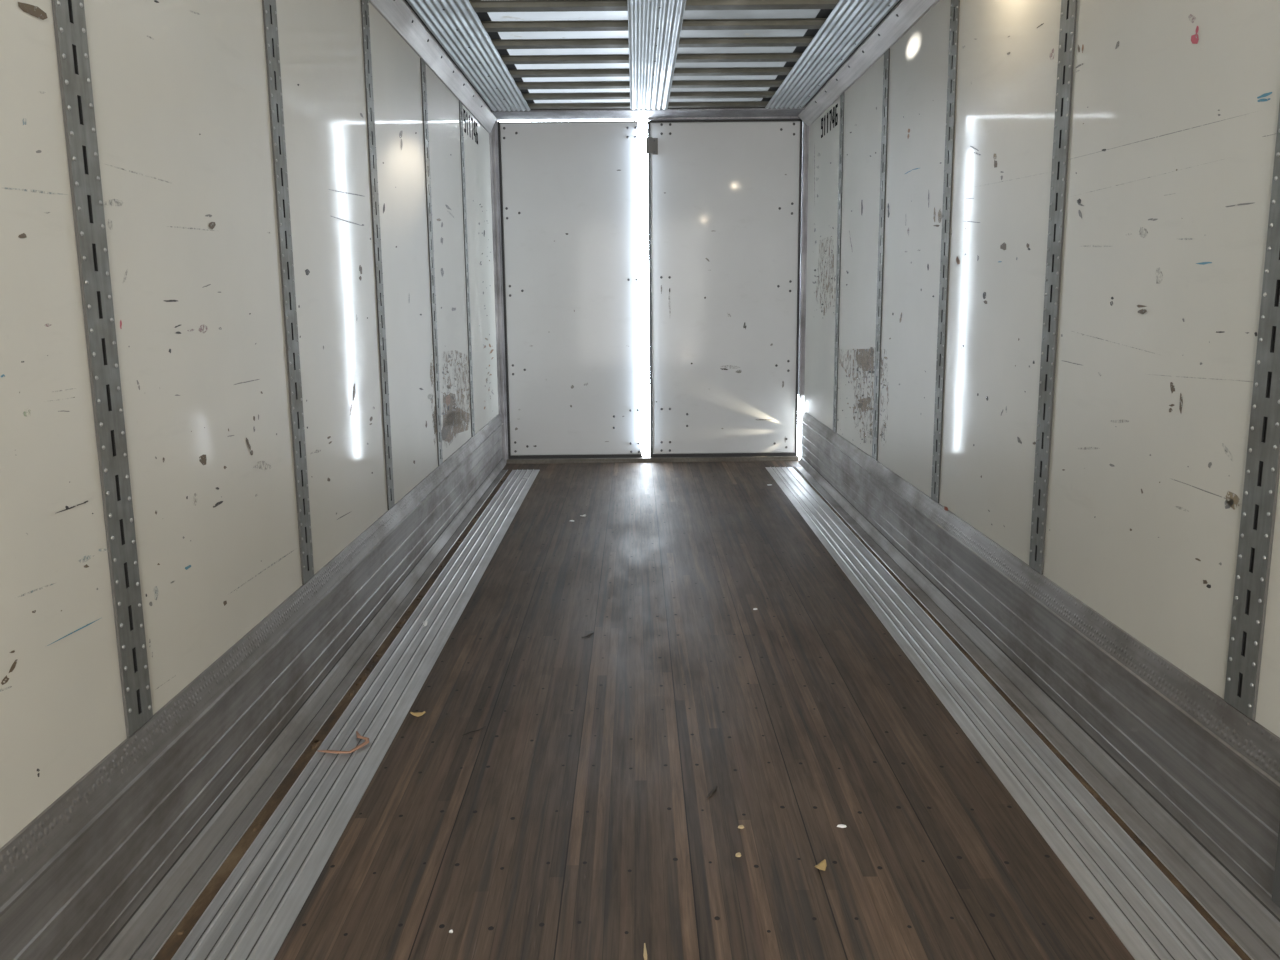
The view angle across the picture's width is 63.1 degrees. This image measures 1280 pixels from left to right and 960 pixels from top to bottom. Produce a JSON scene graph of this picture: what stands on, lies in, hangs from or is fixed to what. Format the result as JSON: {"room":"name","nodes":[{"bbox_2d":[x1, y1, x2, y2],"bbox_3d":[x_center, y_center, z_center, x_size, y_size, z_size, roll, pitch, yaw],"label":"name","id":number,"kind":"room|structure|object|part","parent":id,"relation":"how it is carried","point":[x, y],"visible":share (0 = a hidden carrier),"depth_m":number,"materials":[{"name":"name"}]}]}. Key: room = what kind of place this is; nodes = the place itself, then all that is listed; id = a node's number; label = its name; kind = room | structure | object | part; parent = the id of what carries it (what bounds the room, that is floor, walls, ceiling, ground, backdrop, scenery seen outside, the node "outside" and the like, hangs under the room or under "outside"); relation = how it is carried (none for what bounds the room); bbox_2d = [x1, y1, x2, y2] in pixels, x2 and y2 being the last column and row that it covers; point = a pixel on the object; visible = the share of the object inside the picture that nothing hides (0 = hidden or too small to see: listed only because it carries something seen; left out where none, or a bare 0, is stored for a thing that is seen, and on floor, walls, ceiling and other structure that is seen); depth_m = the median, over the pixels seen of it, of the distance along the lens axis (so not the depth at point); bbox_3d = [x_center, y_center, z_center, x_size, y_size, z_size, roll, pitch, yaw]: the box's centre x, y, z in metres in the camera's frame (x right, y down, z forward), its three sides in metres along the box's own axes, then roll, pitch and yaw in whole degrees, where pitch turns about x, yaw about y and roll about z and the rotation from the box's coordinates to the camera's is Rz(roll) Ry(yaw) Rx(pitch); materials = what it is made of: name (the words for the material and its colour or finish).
{"room":"truck trailer interior","nodes":[
{"label":"truck trailer interior","id":0,"kind":"room"},
{"bbox_2d":[0,0,498,847],"bbox_3d":[-1.185,-0.348,2.076,0.042,2.873,13.220,-1,10,0],"label":"wall","id":1,"kind":"structure","parent":0,"point":[180,87],"depth_m":2.78,"materials":[{"name":"grey plastic"}]},
{"bbox_2d":[51,0,152,737],"bbox_3d":[-1.163,-0.541,2.212,0.008,2.256,0.125,-1,10,0],"label":"track","id":2,"kind":"object","parent":1,"relation":"attached to","point":[69,19],"visible":1,"depth_m":2.25,"materials":[{"name":"metal"}]},
{"bbox_2d":[0,414,505,959],"bbox_3d":[-1.130,0.814,2.280,0.050,0.432,13.215,-1,10,0],"label":"baseboard","id":3,"kind":"structure","parent":1,"relation":"attached to","point":[95,872],"depth_m":2.70,"materials":[{"name":"metal"}]},
{"bbox_2d":[262,0,313,584],"bbox_3d":[-1.169,-0.761,3.451,0.008,2.256,0.125,-1,10,0],"label":"track","id":4,"kind":"object","parent":1,"relation":"attached to","point":[269,6],"visible":1,"depth_m":3.46,"materials":[{"name":"metal"}]},
{"bbox_2d":[130,469,539,959],"bbox_3d":[-0.946,1.048,2.173,0.312,0.006,12.920,-1,10,0],"label":"trim","id":5,"kind":"structure","parent":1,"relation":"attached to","point":[243,902],"depth_m":3.07,"materials":[{"name":"metal"}]},
{"bbox_2d":[317,731,368,753],"bbox_3d":[-0.923,0.837,3.310,0.106,0.008,0.173,5,12,29],"label":"string","id":6,"kind":"object","parent":5,"relation":"on","point":[358,735],"visible":1,"depth_m":3.27,"materials":[{"name":"brown fabric"}]},
{"bbox_2d":[361,0,394,509],"bbox_3d":[-1.175,-0.982,4.689,0.009,2.256,0.125,-1,10,0],"label":"track","id":7,"kind":"object","parent":1,"relation":"attached to","point":[364,3],"visible":1,"depth_m":4.67,"materials":[{"name":"metal"}]},
{"bbox_2d":[420,58,442,465],"bbox_3d":[-1.180,-1.202,5.928,0.009,2.256,0.125,-1,10,0],"label":"track","id":8,"kind":"object","parent":1,"relation":"attached to","point":[422,63],"visible":1,"depth_m":5.91,"materials":[{"name":"metal"}]},
{"bbox_2d":[368,0,495,132],"bbox_3d":[-1.148,-1.688,1.827,0.064,0.149,13.200,-1,10,0],"label":"trim","id":9,"kind":"structure","parent":1,"relation":"attached to","point":[397,13],"depth_m":5.84,"materials":[{"name":"metal"}]},
{"bbox_2d":[459,100,474,436],"bbox_3d":[-1.186,-1.423,7.167,0.009,2.256,0.125,-1,10,0],"label":"track","id":10,"kind":"object","parent":1,"relation":"attached to","point":[460,102],"visible":1,"depth_m":7.15,"materials":[{"name":"metal"}]},
{"bbox_2d":[407,0,529,111],"bbox_3d":[-0.971,-2.355,5.341,0.294,0.010,5.352,-1,10,0],"label":"strip","id":11,"kind":"object","parent":1,"relation":"attached to","point":[455,24],"visible":1,"depth_m":5.96,"materials":[{"name":"metal"}]},
{"bbox_2d":[489,120,507,462],"bbox_3d":[-1.187,-1.522,8.653,0.100,2.799,0.138,-1,10,0],"label":"trim","id":12,"kind":"structure","parent":1,"relation":"attached to","point":[493,136],"depth_m":8.59,"materials":[{"name":"metal"}]},
{"bbox_2d":[498,121,641,458],"bbox_3d":[-0.565,-1.546,8.680,1.142,2.755,0.051,-1,10,0],"label":"door","id":13,"kind":"structure","parent":1,"relation":"in","point":[569,190],"depth_m":8.65,"materials":[{"name":"grey metal"}]},
{"bbox_2d":[490,107,804,120],"bbox_3d":[0.072,-2.949,8.217,2.557,0.164,0.507,-1,10,0],"label":"trim","id":14,"kind":"structure","parent":1,"relation":"attached to","point":[737,113],"depth_m":8.21,"materials":[{"name":"metal"}]},
{"bbox_2d":[405,0,900,109],"bbox_3d":[0.071,-2.388,5.340,2.406,0.026,5.350,-1,10,0],"label":"trim","id":15,"kind":"structure","parent":1,"relation":"attached to","point":[823,13],"depth_m":6.14,"materials":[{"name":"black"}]},
{"bbox_2d":[475,9,820,102],"bbox_3d":[0.102,-1.788,1.891,2.645,0.001,13.350,-1,10,0],"label":"ceiling","id":16,"kind":"structure","parent":0,"point":[787,13],"depth_m":6.17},
{"bbox_2d":[412,0,839,11],"bbox_3d":[0.071,-2.360,5.187,2.390,0.026,0.150,-1,10,0],"label":"bow","id":17,"kind":"object","parent":16,"relation":"attached to","point":[478,5],"visible":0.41,"depth_m":5.14,"materials":[{"name":"metal"}]},
{"bbox_2d":[430,18,826,32],"bbox_3d":[0.069,-2.430,5.581,2.390,0.026,0.150,-1,10,0],"label":"bow","id":18,"kind":"object","parent":16,"relation":"attached to","point":[788,23],"visible":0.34,"depth_m":5.54,"materials":[{"name":"metal"}]},
{"bbox_2d":[444,37,813,49],"bbox_3d":[0.068,-2.500,5.975,2.390,0.026,0.150,-1,10,0],"label":"bow","id":19,"kind":"object","parent":16,"relation":"attached to","point":[714,41],"visible":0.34,"depth_m":5.93,"materials":[{"name":"metal"}]},
{"bbox_2d":[455,53,802,63],"bbox_3d":[0.066,-2.570,6.369,2.390,0.026,0.150,-1,10,0],"label":"bow","id":20,"kind":"object","parent":16,"relation":"attached to","point":[717,57],"visible":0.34,"depth_m":6.32,"materials":[{"name":"metal"}]},
{"bbox_2d":[465,67,792,77],"bbox_3d":[0.064,-2.640,6.762,2.390,0.026,0.150,-1,10,0],"label":"bow","id":21,"kind":"object","parent":16,"relation":"attached to","point":[732,71],"visible":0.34,"depth_m":6.72,"materials":[{"name":"metal"}]},
{"bbox_2d":[483,91,775,99],"bbox_3d":[0.060,-2.780,7.550,2.390,0.026,0.150,-1,10,0],"label":"bow","id":22,"kind":"object","parent":16,"relation":"attached to","point":[712,94],"visible":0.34,"depth_m":7.50,"materials":[{"name":"metal"}]},
{"bbox_2d":[490,101,768,108],"bbox_3d":[0.059,-2.851,7.944,2.390,0.026,0.150,-1,10,0],"label":"bow","id":23,"kind":"object","parent":16,"relation":"attached to","point":[724,104],"visible":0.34,"depth_m":7.90,"materials":[{"name":"metal"}]},
{"bbox_2d":[515,80,783,88],"bbox_3d":[0.062,-2.710,7.156,2.390,0.026,0.150,-1,10,0],"label":"bow","id":24,"kind":"object","parent":16,"relation":"attached to","point":[686,83],"visible":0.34,"depth_m":7.11,"materials":[{"name":"metal"}]},
{"bbox_2d":[628,0,685,109],"bbox_3d":[0.081,-2.366,5.344,0.284,0.010,5.352,-1,10,0],"label":"strip","id":25,"kind":"object","parent":16,"relation":"attached to","point":[654,26],"visible":1,"depth_m":5.99,"materials":[{"name":"metal"}]},
{"bbox_2d":[506,455,798,463],"bbox_3d":[0.109,-0.180,8.927,2.485,0.034,0.160,-1,10,0],"label":"trim","id":26,"kind":"structure","parent":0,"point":[645,459],"depth_m":8.86,"materials":[{"name":"grey metal"}]},
{"bbox_2d":[274,459,1134,959],"bbox_3d":[0.130,1.024,2.377,2.625,0.041,13.320,-1,10,0],"label":"floor","id":27,"kind":"structure","parent":0,"point":[578,823],"depth_m":3.08,"materials":[{"name":"brown wood"}]},
{"bbox_2d":[410,711,425,716],"bbox_3d":[-0.756,0.794,3.553,0.051,0.016,0.025,1,10,11],"label":"dry leaf","id":28,"kind":"object","parent":27,"relation":"on","point":[418,714],"visible":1,"depth_m":3.55,"materials":[{"name":"brown plant"}]},
{"bbox_2d":[643,943,646,959],"bbox_3d":[0.011,1.023,2.247,0.008,0.004,0.085,-1,10,0],"label":"splinter","id":29,"kind":"object","parent":27,"relation":"on","point":[645,950],"visible":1,"depth_m":2.25,"materials":[{"name":"beige wood"}]},
{"bbox_2d":[706,786,716,797],"bbox_3d":[0.208,0.891,2.982,0.011,0.004,0.078,4,11,25],"label":"twig","id":30,"kind":"object","parent":27,"relation":"on","point":[715,787],"visible":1,"depth_m":2.98,"materials":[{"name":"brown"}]},
{"bbox_2d":[815,859,826,870],"bbox_3d":[0.447,0.954,2.584,0.031,0.018,0.032,-1,10,0],"label":"dry leaf","id":31,"kind":"object","parent":27,"relation":"on","point":[822,865],"visible":1,"depth_m":2.58,"materials":[{"name":"brown plant"}]},
{"bbox_2d":[804,0,1279,737],"bbox_3d":[1.417,-0.375,2.083,0.042,2.873,13.220,-1,10,0],"label":"wall","id":32,"kind":"structure","parent":0,"point":[1175,103],"depth_m":3.26,"materials":[{"name":"grey plastic"}]},
{"bbox_2d":[646,119,802,456],"bbox_3d":[0.692,-1.556,8.677,1.268,2.751,0.065,-1,10,0],"label":"door","id":33,"kind":"structure","parent":32,"relation":"in","point":[724,196],"depth_m":8.66,"materials":[{"name":"grey metal"}]},
{"bbox_3d":[0.096,-2.706,8.447,0.098,0.133,0.019,-1,10,0],"label":"latch plate","id":34,"kind":"part","parent":33,"relation":"part of","materials":[{"name":"grey metal"}]},
{"bbox_2d":[798,122,808,456],"bbox_3d":[1.369,-1.549,8.660,0.078,2.799,0.138,-1,10,0],"label":"trim","id":35,"kind":"structure","parent":32,"relation":"attached to","point":[805,129],"depth_m":8.57,"materials":[{"name":"metal"}]},
{"bbox_2d":[765,0,898,108],"bbox_3d":[1.115,-2.377,5.347,0.292,0.010,5.352,-1,10,0],"label":"strip","id":36,"kind":"object","parent":32,"relation":"attached to","point":[850,22],"visible":1,"depth_m":6.03,"materials":[{"name":"metal"}]},
{"bbox_2d":[833,92,844,432],"bbox_3d":[1.367,-1.470,7.199,0.009,2.288,0.125,-1,10,0],"label":"track","id":37,"kind":"object","parent":32,"relation":"attached to","point":[841,133],"visible":1,"depth_m":7.18,"materials":[{"name":"metal"}]},
{"bbox_2d":[798,0,939,125],"bbox_3d":[1.338,-1.730,1.831,0.094,0.116,13.200,-1,10,0],"label":"trim","id":38,"kind":"structure","parent":32,"relation":"attached to","point":[906,13],"depth_m":5.97,"materials":[{"name":"metal"}]},
{"bbox_2d":[872,48,889,460],"bbox_3d":[1.373,-1.249,5.961,0.009,2.288,0.125,-1,10,0],"label":"track","id":39,"kind":"object","parent":32,"relation":"attached to","point":[887,53],"visible":1,"depth_m":5.94,"materials":[{"name":"metal"}]},
{"bbox_2d":[931,0,959,502],"bbox_3d":[1.379,-1.029,4.721,0.009,2.288,0.125,-1,10,0],"label":"track","id":40,"kind":"object","parent":32,"relation":"attached to","point":[955,4],"visible":1,"depth_m":4.71,"materials":[{"name":"metal"}]},
{"bbox_2d":[765,467,1279,959],"bbox_3d":[1.209,1.026,2.179,0.308,0.006,12.920,-1,10,0],"label":"trim","id":41,"kind":"structure","parent":32,"relation":"attached to","point":[1157,905],"depth_m":3.04,"materials":[{"name":"metal"}]},
{"bbox_2d":[798,411,1279,957],"bbox_3d":[1.385,0.793,2.260,0.050,0.432,13.160,-1,10,0],"label":"baseboard","id":42,"kind":"structure","parent":32,"relation":"attached to","point":[1204,774],"depth_m":3.10,"materials":[{"name":"metal"}]},
{"bbox_2d":[1029,0,1077,574],"bbox_3d":[1.385,-0.808,3.483,0.008,2.288,0.125,-1,10,0],"label":"track","id":43,"kind":"object","parent":32,"relation":"attached to","point":[1068,16],"visible":1,"depth_m":3.50,"materials":[{"name":"metal"}]},
{"bbox_2d":[1224,103,1279,719],"bbox_3d":[1.391,-0.588,2.244,0.008,2.288,0.125,-1,10,0],"label":"track","id":44,"kind":"object","parent":32,"relation":"attached to","point":[1262,469],"visible":1,"depth_m":2.35,"materials":[{"name":"metal"}]}
]}

